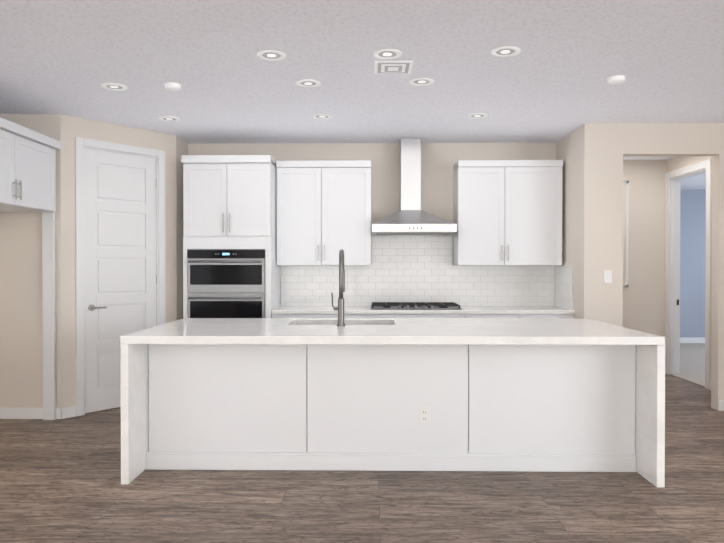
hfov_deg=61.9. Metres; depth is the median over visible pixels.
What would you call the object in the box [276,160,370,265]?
upper cabinet
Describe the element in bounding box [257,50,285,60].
recessed light
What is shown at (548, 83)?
ceiling
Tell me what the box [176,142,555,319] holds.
wall
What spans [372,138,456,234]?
range hood
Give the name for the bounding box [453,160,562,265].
upper cabinet
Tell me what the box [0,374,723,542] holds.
floor
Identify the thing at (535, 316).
base cabinet
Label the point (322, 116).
recessed light
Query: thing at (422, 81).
recessed light
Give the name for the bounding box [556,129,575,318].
wall
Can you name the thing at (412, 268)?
tile backsplash
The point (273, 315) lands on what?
base cabinet
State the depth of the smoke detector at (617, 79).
4.25 m
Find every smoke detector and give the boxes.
[164,82,181,90]
[607,75,625,83]
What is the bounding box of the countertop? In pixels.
[272,306,574,313]
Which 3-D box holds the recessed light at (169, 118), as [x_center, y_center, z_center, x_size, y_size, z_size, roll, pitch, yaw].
[-1.745,-1.382,5.464,0.184,0.006,0.184,0,0,1]
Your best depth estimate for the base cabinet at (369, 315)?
5.93 m
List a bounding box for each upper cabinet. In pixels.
[0,121,59,212]
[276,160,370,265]
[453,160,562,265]
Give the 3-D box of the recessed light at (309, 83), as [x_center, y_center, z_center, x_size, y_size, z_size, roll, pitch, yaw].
[-0.393,-1.374,4.408,0.184,0.006,0.184,0,0,1]
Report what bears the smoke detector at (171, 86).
attached to the ceiling
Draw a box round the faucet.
[331,249,344,325]
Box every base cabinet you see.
[272,314,367,317]
[368,314,471,317]
[472,314,527,318]
[528,314,573,318]
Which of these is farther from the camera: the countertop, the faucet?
the countertop
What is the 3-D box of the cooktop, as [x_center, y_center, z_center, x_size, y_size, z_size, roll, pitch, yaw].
[0.542,0.355,6.247,0.915,0.045,0.510,0,0,1]
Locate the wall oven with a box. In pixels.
[187,250,265,317]
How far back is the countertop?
5.94 m
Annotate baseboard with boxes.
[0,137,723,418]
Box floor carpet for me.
[670,343,704,386]
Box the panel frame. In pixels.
[623,180,628,286]
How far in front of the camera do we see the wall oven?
5.95 m
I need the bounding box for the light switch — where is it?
[604,270,611,282]
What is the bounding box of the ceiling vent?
[374,60,412,73]
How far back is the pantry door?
5.71 m
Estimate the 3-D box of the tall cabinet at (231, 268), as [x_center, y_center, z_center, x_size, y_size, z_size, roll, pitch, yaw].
[-1.335,0.075,6.236,0.883,2.445,0.701,0,0,1]
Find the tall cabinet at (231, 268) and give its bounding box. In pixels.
[181,155,280,318]
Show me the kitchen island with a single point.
(464, 394)
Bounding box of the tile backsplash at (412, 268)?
[281,234,572,309]
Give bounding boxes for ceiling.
[0,0,723,188]
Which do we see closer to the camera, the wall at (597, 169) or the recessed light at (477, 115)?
the recessed light at (477, 115)
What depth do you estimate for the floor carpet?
8.32 m
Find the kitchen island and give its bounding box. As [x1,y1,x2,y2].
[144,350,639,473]
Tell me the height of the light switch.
0.120 m
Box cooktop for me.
[370,302,461,309]
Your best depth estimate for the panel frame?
7.58 m
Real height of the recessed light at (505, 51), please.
0.006 m
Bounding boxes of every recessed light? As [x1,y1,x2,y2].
[101,83,126,90]
[159,116,179,121]
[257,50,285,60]
[296,79,320,87]
[312,113,332,118]
[373,48,401,59]
[409,77,434,85]
[467,113,487,118]
[490,46,520,56]
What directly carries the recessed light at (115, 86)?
in the ceiling
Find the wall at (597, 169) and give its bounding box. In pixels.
[576,123,723,409]
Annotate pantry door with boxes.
[84,148,156,412]
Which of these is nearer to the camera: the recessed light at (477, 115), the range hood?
the recessed light at (477, 115)
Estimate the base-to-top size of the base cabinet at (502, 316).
0.880 m
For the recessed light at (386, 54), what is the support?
in the ceiling
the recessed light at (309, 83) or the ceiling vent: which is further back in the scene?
the recessed light at (309, 83)
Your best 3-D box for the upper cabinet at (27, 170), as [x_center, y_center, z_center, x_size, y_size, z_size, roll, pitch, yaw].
[-3.051,-0.799,4.629,0.815,0.580,1.225,0,0,1]

